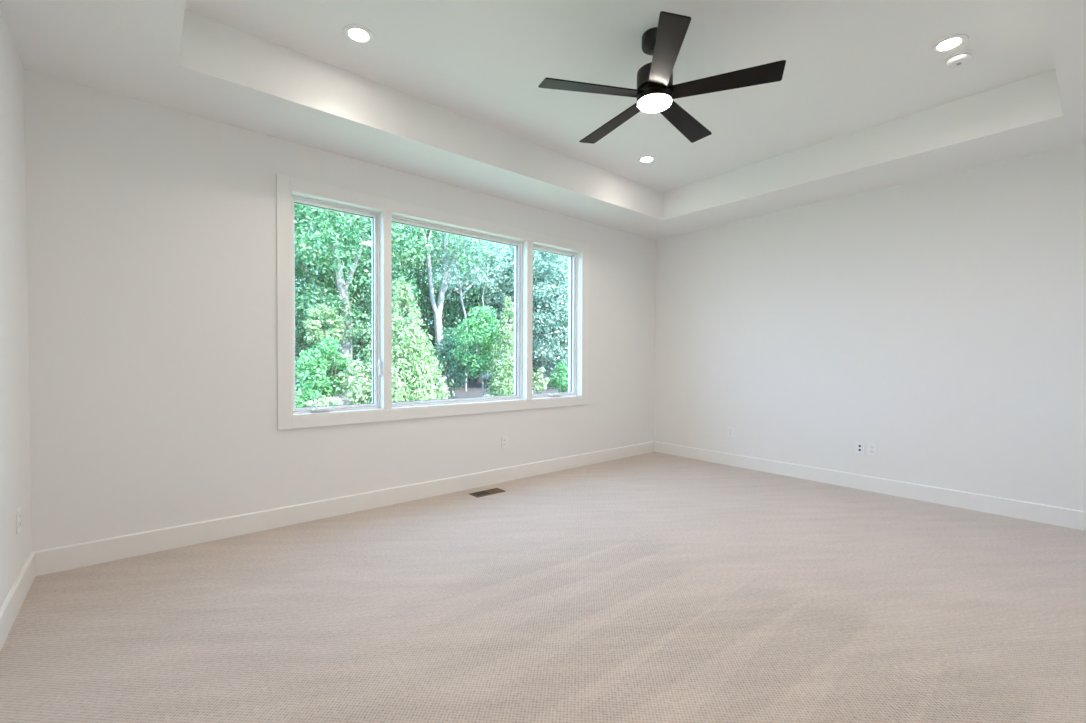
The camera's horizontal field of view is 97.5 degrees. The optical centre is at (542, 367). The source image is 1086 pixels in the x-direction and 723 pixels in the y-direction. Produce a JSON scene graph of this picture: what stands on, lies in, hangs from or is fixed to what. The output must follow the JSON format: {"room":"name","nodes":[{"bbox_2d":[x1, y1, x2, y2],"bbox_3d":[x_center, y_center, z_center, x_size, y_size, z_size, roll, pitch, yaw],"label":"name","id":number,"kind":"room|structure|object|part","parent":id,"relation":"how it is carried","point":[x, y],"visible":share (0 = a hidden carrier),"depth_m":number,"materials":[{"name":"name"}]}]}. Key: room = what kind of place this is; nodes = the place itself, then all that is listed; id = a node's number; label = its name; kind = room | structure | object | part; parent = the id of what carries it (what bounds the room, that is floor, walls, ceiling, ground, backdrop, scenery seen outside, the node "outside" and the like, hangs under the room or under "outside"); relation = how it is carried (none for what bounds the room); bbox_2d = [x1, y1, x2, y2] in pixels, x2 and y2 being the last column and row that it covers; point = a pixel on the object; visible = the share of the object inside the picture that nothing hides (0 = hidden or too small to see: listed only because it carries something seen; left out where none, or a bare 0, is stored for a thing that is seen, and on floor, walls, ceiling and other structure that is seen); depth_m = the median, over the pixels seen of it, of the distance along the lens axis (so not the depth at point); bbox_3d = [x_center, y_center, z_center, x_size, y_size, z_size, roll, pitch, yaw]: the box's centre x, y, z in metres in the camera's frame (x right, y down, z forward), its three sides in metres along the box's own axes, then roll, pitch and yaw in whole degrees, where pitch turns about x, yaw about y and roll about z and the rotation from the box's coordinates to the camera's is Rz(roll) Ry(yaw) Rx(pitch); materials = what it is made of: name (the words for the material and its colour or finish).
{"room":"empty bedroom","nodes":[
{"label":"empty bedroom","id":0,"kind":"room"},
{"bbox_2d":[0,10,31,607],"bbox_3d":[-1.510,-0.193,0.919,0.200,2.740,4.581,-1,1,-40],"label":"wall","id":1,"kind":"structure","parent":0,"point":[15,487],"depth_m":2.27,"materials":[{"name":"white paint"}]},
{"bbox_2d":[0,552,34,650],"bbox_3d":[-1.429,1.108,1.006,0.015,0.135,4.166,-1,1,-40],"label":"baseboard","id":2,"kind":"structure","parent":1,"relation":"attached to","point":[14,600],"depth_m":2.20,"materials":[{"name":"paint"}]},
{"bbox_2d":[16,507,20,534],"bbox_3d":[-2.547,0.744,2.315,0.009,0.117,0.072,-1,1,-40],"label":"wall outlet","id":3,"kind":"object","parent":1,"relation":"attached to","point":[18,511],"visible":1,"depth_m":2.29,"materials":[{"name":"white plastic"}]},
{"bbox_2d":[24,69,655,551],"bbox_3d":[-0.734,-0.254,4.451,5.556,2.740,0.200,-1,1,-40],"label":"wall","id":4,"kind":"structure","parent":0,"point":[151,228],"depth_m":3.05,"materials":[{"name":"white paint"}]},
{"bbox_2d":[292,195,379,413],"bbox_3d":[-1.612,-0.461,3.709,0.667,1.597,0.175,-1,1,-40],"label":"window","id":5,"kind":"structure","parent":4,"relation":"in","point":[375,216],"depth_m":3.86,"materials":[{"name":"white plastic"}]},
{"bbox_3d":[-1.332,0.006,3.867,0.017,0.140,0.044,0,1,-11],"label":"lock lever","id":6,"kind":"part","parent":5,"relation":"part of","materials":[{"name":"white plastic"}]},
{"bbox_2d":[31,441,653,575],"bbox_3d":[-0.670,1.050,4.393,5.556,0.135,0.015,-1,1,-40],"label":"baseboard","id":7,"kind":"structure","parent":4,"relation":"attached to","point":[52,560],"depth_m":3.39,"materials":[{"name":"paint"}]},
{"bbox_2d":[276,174,588,429],"bbox_3d":[-0.680,-0.469,4.349,3.112,1.794,0.018,-1,1,-40],"label":"trim","id":8,"kind":"structure","parent":4,"relation":"attached to","point":[284,183],"depth_m":3.69,"materials":[{"name":"paint"}]},
{"bbox_2d":[290,189,582,416],"bbox_3d":[-0.746,-0.471,4.427,2.942,1.624,0.214,-1,1,-40],"label":"window frame","id":9,"kind":"structure","parent":4,"relation":"attached to","point":[385,214],"depth_m":3.98,"materials":[{"name":"paint"}]},
{"bbox_2d":[392,215,522,406],"bbox_3d":[-0.785,-0.471,4.444,1.408,1.597,0.125,-1,1,-40],"label":"window","id":10,"kind":"structure","parent":4,"relation":"in","point":[518,246],"depth_m":4.76,"materials":[{"name":"white plastic"}]},
{"bbox_2d":[501,436,507,448],"bbox_3d":[-0.374,0.729,4.640,0.072,0.117,0.009,-1,1,-40],"label":"wall outlet","id":11,"kind":"object","parent":4,"relation":"attached to","point":[504,439],"visible":1,"depth_m":4.63,"materials":[{"name":"white plastic"}]},
{"bbox_2d":[532,244,576,397],"bbox_3d":[0.087,-0.481,5.155,0.701,1.597,0.170,-1,1,-40],"label":"window","id":12,"kind":"structure","parent":4,"relation":"in","point":[572,308],"depth_m":5.35,"materials":[{"name":"white plastic"}]},
{"bbox_2d":[0,452,1085,722],"bbox_3d":[0.678,1.227,2.808,5.956,0.150,4.581,-1,1,-40],"label":"floor","id":13,"kind":"structure","parent":0,"point":[652,587],"depth_m":2.24,"materials":[{"name":"carpet"}]},
{"bbox_2d":[469,488,505,497],"bbox_3d":[-0.496,1.117,4.255,0.304,0.006,0.140,-1,1,-40],"label":"floor vent","id":14,"kind":"object","parent":13,"relation":"in","point":[494,490],"visible":1,"depth_m":4.25,"materials":[{"name":"brown metal"}]},
{"bbox_2d":[0,0,1085,239],"bbox_3d":[0.691,-1.843,2.752,5.956,0.510,4.581,-1,1,-40],"label":"ceiling","id":15,"kind":"structure","parent":0,"point":[445,91],"depth_m":3.04,"materials":[{"name":"white paint"}]},
{"bbox_2d":[343,24,374,44],"bbox_3d":[-1.052,-1.897,2.720,0.172,0.005,0.172,-1,1,-40],"label":"recessed light","id":16,"kind":"object","parent":15,"relation":"in","point":[358,34],"visible":1,"depth_m":2.71,"materials":[{"name":"white paint"}]},
{"bbox_2d":[637,155,655,163],"bbox_3d":[0.958,-1.919,4.400,0.172,0.005,0.172,-1,1,-40],"label":"recessed light","id":17,"kind":"object","parent":15,"relation":"in","point":[644,159],"visible":1,"depth_m":4.40,"materials":[{"name":"white plastic"}]},
{"bbox_2d":[538,11,785,143],"bbox_3d":[0.652,-1.695,2.755,1.280,0.398,1.284,-1,1,-40],"label":"ceiling fan","id":18,"kind":"object","parent":15,"relation":"hanging from","point":[655,91],"visible":1,"depth_m":2.63,"materials":[{"name":"black metal"}]},
{"bbox_3d":[0.279,-1.550,2.646,0.598,0.007,0.140,-1,12,-13],"label":"blade","id":19,"kind":"part","parent":18,"relation":"part of","materials":[{"name":"black wood"}]},
{"bbox_3d":[0.451,-1.556,3.044,0.140,0.007,0.598,-13,7,-30],"label":"blade","id":20,"kind":"part","parent":18,"relation":"part of","materials":[{"name":"black wood"}]},
{"bbox_3d":[0.604,-1.543,2.359,0.140,0.007,0.598,11,3,5],"label":"blade","id":21,"kind":"part","parent":18,"relation":"part of","materials":[{"name":"black wood"}]},
{"bbox_3d":[0.883,-1.554,3.003,0.140,0.007,0.598,-13,-9,40],"label":"blade","id":22,"kind":"part","parent":18,"relation":"part of","materials":[{"name":"black wood"}]},
{"bbox_3d":[0.977,-1.546,2.580,0.598,0.007,0.140,2,-9,23],"label":"blade","id":23,"kind":"part","parent":18,"relation":"part of","materials":[{"name":"black wood"}]},
{"bbox_2d":[930,34,968,53],"bbox_3d":[2.369,-1.884,2.778,0.172,0.005,0.172,-1,1,-40],"label":"recessed light","id":24,"kind":"object","parent":15,"relation":"in","point":[950,43],"visible":1,"depth_m":2.77,"materials":[{"name":"white plastic"}]},
{"bbox_2d":[945,50,972,67],"bbox_3d":[2.527,-1.867,2.893,0.126,0.044,0.126,-1,1,-40],"label":"smoke detector","id":25,"kind":"object","parent":15,"relation":"attached to","point":[960,58],"visible":1,"depth_m":2.87,"materials":[{"name":"white plastic"}]},
{"bbox_2d":[654,142,1085,510],"bbox_3d":[2.878,-0.243,4.644,0.200,2.740,4.581,-1,1,-40],"label":"wall","id":26,"kind":"structure","parent":0,"point":[938,323],"depth_m":4.18,"materials":[{"name":"white paint"}]},
{"bbox_2d":[728,426,733,436],"bbox_3d":[2.123,0.730,5.384,0.009,0.117,0.072,-1,1,-40],"label":"wall outlet","id":27,"kind":"object","parent":26,"relation":"attached to","point":[730,429],"visible":1,"depth_m":5.38,"materials":[{"name":"white plastic"}]},
{"bbox_2d":[855,441,864,454],"bbox_3d":[2.941,0.748,4.420,0.011,0.117,0.072,-1,1,-40],"label":"outlet","id":28,"kind":"object","parent":26,"relation":"attached to","point":[860,446],"visible":1,"depth_m":4.42,"materials":[{"name":"white plastic"}]},
{"bbox_2d":[654,441,1085,530],"bbox_3d":[2.796,1.060,4.593,0.015,0.135,4.166,-1,1,-40],"label":"baseboard","id":29,"kind":"structure","parent":26,"relation":"attached to","point":[1052,515],"depth_m":4.18,"materials":[{"name":"paint"}]},
{"bbox_2d":[868,443,876,455],"bbox_3d":[3.005,0.749,4.345,0.009,0.117,0.072,-1,1,-40],"label":"wall outlet","id":30,"kind":"object","parent":26,"relation":"attached to","point":[872,447],"visible":1,"depth_m":4.34,"materials":[{"name":"white plastic"}]},
{"label":"outside","id":31,"kind":"structure","parent":0,"visible":0},
{"bbox_2d":[295,371,567,404],"bbox_3d":[-10.325,0.922,43.076,120.000,0.300,71.009,-1,1,-40],"label":"ground","id":32,"kind":"structure","parent":31,"point":[474,389],"depth_m":23.99,"materials":[{"name":"brown soil"}]},
{"bbox_2d":[295,383,324,406],"bbox_3d":[-5.859,0.894,11.642,0.916,1.009,0.984,-1,1,-40],"label":"shrub","id":33,"kind":"object","parent":32,"relation":"on","point":[300,398],"visible":0.41,"depth_m":11.54,"materials":[{"name":"green plant"}]},
{"bbox_2d":[294,205,333,323],"bbox_3d":[-12.706,-4.369,18.744,7.068,11.387,6.642,1,1,14],"label":"tree","id":34,"kind":"object","parent":32,"relation":"on","point":[320,274],"visible":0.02,"depth_m":19.87,"materials":[{"name":"green plant"}]},
{"bbox_2d":[295,336,336,382],"bbox_3d":[-12.983,-0.479,25.309,4.189,3.206,3.999,-1,1,-40],"label":"bush","id":35,"kind":"object","parent":32,"relation":"on","point":[299,336],"visible":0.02,"depth_m":24.86,"materials":[{"name":"green plant"}]},
{"bbox_2d":[302,395,343,406],"bbox_3d":[-5.274,1.026,11.568,0.775,0.755,0.802,1,1,18],"label":"shrub","id":36,"kind":"object","parent":32,"relation":"on","point":[326,401],"visible":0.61,"depth_m":11.43,"materials":[{"name":"green plant"}]},
{"bbox_2d":[302,303,344,371],"bbox_3d":[-6.718,-0.282,14.634,1.270,3.377,1.124,-1,1,-40],"label":"sapling","id":37,"kind":"object","parent":32,"relation":"on","point":[313,334],"visible":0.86,"depth_m":14.46,"materials":[{"name":"green plant"}]},
{"bbox_2d":[295,220,361,382],"bbox_3d":[-15.302,-5.274,30.382,9.965,12.762,10.994,0,1,-5],"label":"tree","id":38,"kind":"object","parent":32,"relation":"on","point":[334,220],"visible":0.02,"depth_m":30.67,"materials":[{"name":"green plant"}]},
{"bbox_2d":[295,336,365,398],"bbox_3d":[-5.841,0.277,12.732,1.502,2.203,1.874,1,1,34],"label":"shrub","id":39,"kind":"object","parent":32,"relation":"on","point":[326,359],"visible":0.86,"depth_m":12.40,"materials":[{"name":"green plant"}]},
{"bbox_2d":[294,204,370,370],"bbox_3d":[-10.331,-4.229,18.860,6.058,11.084,6.561,0,1,8],"label":"tree","id":40,"kind":"object","parent":32,"relation":"on","point":[299,330],"visible":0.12,"depth_m":18.16,"materials":[{"name":"green plant"}]},
{"bbox_2d":[294,209,406,377],"bbox_3d":[-10.444,-4.948,22.695,7.586,12.394,7.101,0,1,-4],"label":"tree","id":41,"kind":"object","parent":32,"relation":"on","point":[299,346],"visible":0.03,"depth_m":21.84,"materials":[{"name":"green plant"}]},
{"bbox_2d":[336,359,371,403],"bbox_3d":[-4.888,0.574,12.671,1.253,1.616,1.083,1,1,19],"label":"shrub","id":42,"kind":"object","parent":32,"relation":"on","point":[354,387],"visible":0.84,"depth_m":12.46,"materials":[{"name":"green plant"}]},
{"bbox_2d":[294,205,429,399],"bbox_3d":[-7.571,-4.071,18.185,6.270,10.772,6.199,1,1,18],"label":"tree","id":43,"kind":"object","parent":32,"relation":"on","point":[342,286],"visible":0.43,"depth_m":17.56,"materials":[{"name":"green plant"}]},
{"bbox_2d":[314,240,428,376],"bbox_3d":[-8.345,-2.445,22.907,5.825,7.410,5.062,1,1,26],"label":"tree","id":44,"kind":"object","parent":32,"relation":"on","point":[366,306],"visible":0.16,"depth_m":22.05,"materials":[{"name":"green plant"}]},
{"bbox_2d":[341,274,454,403],"bbox_3d":[-4.043,-0.291,13.621,3.160,4.759,3.220,0,1,-28],"label":"arborvitae","id":45,"kind":"object","parent":32,"relation":"on","point":[413,374],"visible":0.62,"depth_m":13.13,"materials":[{"name":"green plant"}]},
{"bbox_2d":[345,213,459,274],"bbox_3d":[-7.497,-4.817,25.520,6.960,12.045,6.816,0,1,-27],"label":"tree","id":46,"kind":"object","parent":32,"relation":"on","point":[409,262],"visible":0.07,"depth_m":25.16,"materials":[{"name":"green plant"}]},
{"bbox_2d":[395,261,463,361],"bbox_3d":[-6.667,-2.476,27.113,5.367,7.342,5.594,1,1,18],"label":"tree","id":47,"kind":"object","parent":32,"relation":"on","point":[418,275],"visible":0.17,"depth_m":25.80,"materials":[{"name":"green plant"}]},
{"bbox_2d":[364,220,500,392],"bbox_3d":[-4.939,-4.091,22.118,6.356,11.406,7.277,0,1,-12],"label":"forked tree","id":48,"kind":"object","parent":32,"relation":"on","point":[437,310],"visible":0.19,"depth_m":21.93,"materials":[{"name":"green plant"}]},
{"bbox_2d":[395,244,472,376],"bbox_3d":[-8.302,-5.418,39.831,9.965,12.762,10.994,0,1,-14],"label":"tree","id":49,"kind":"object","parent":32,"relation":"on","point":[441,244],"visible":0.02,"depth_m":37.37,"materials":[{"name":"green plant"}]},
{"bbox_2d":[428,327,475,397],"bbox_3d":[-3.663,-0.161,18.637,1.938,2.883,2.103,0,1,13],"label":"shrub","id":50,"kind":"object","parent":32,"relation":"on","point":[456,368],"visible":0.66,"depth_m":18.43,"materials":[{"name":"green plant"}]},
{"bbox_2d":[417,277,501,386],"bbox_3d":[-4.607,-1.925,26.765,4.931,6.269,5.006,1,1,44],"label":"tree","id":51,"kind":"object","parent":32,"relation":"on","point":[474,300],"visible":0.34,"depth_m":25.45,"materials":[{"name":"green plant"}]},
{"bbox_2d":[422,231,513,391],"bbox_3d":[-3.849,-2.598,22.779,3.790,8.527,4.206,1,1,28],"label":"tree","id":52,"kind":"object","parent":32,"relation":"on","point":[456,280],"visible":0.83,"depth_m":22.29,"materials":[{"name":"green plant"}]},
{"bbox_2d":[427,237,513,382],"bbox_3d":[-3.809,-4.721,31.514,7.835,11.683,7.655,-1,1,-40],"label":"tree","id":53,"kind":"object","parent":32,"relation":"on","point":[478,379],"visible":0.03,"depth_m":30.95,"materials":[{"name":"green plant"}]},
{"bbox_2d":[457,354,490,380],"bbox_3d":[-4.544,-0.817,34.051,4.329,3.704,3.893,-1,1,-40],"label":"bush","id":54,"kind":"object","parent":32,"relation":"on","point":[471,376],"visible":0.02,"depth_m":33.45,"materials":[{"name":"green plant"}]},
{"bbox_2d":[449,305,505,395],"bbox_3d":[-2.300,-0.472,17.598,2.312,3.687,2.232,-1,1,-40],"label":"sapling","id":55,"kind":"object","parent":32,"relation":"on","point":[487,324],"visible":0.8,"depth_m":17.25,"materials":[{"name":"green plant"}]},
{"bbox_2d":[462,241,556,381],"bbox_3d":[-1.722,-3.796,27.250,5.842,9.993,5.894,0,1,-18],"label":"tree","id":56,"kind":"object","parent":32,"relation":"on","point":[486,258],"visible":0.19,"depth_m":25.54,"materials":[{"name":"green plant"}]},
{"bbox_2d":[483,295,537,395],"bbox_3d":[-1.157,-0.386,16.863,1.970,4.342,1.913,0,1,-11],"label":"arborvitae","id":57,"kind":"object","parent":32,"relation":"on","point":[503,361],"visible":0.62,"depth_m":16.44,"materials":[{"name":"green plant"}]},
{"bbox_2d":[485,245,568,387],"bbox_3d":[-0.473,-3.433,26.363,5.390,9.311,6.002,-1,1,-40],"label":"tree","id":58,"kind":"object","parent":32,"relation":"on","point":[560,264],"visible":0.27,"depth_m":25.09,"materials":[{"name":"green plant"}]},
{"bbox_2d":[532,367,549,392],"bbox_3d":[-0.147,0.640,17.596,0.741,1.343,0.703,0,1,-19],"label":"shrub","id":59,"kind":"object","parent":32,"relation":"on","point":[537,383],"visible":0.94,"depth_m":17.45,"materials":[{"name":"green plant"}]},
{"bbox_2d":[532,272,568,388],"bbox_3d":[0.713,-1.903,25.528,4.795,6.293,4.826,-1,1,-40],"label":"tree","id":60,"kind":"object","parent":32,"relation":"on","point":[553,353],"visible":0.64,"depth_m":24.33,"materials":[{"name":"green plant"}]},
{"bbox_2d":[536,255,567,345],"bbox_3d":[2.034,-4.419,31.934,6.344,11.090,6.271,-1,1,-40],"label":"tree","id":61,"kind":"object","parent":32,"relation":"on","point":[546,255],"visible":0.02,"depth_m":30.56,"materials":[{"name":"green plant"}]},
{"bbox_2d":[548,361,567,391],"bbox_3d":[0.897,0.502,19.782,1.373,1.552,1.325,-1,1,-40],"label":"shrub","id":62,"kind":"object","parent":32,"relation":"on","point":[561,383],"visible":0.7,"depth_m":19.55,"materials":[{"name":"green plant"}]}
]}

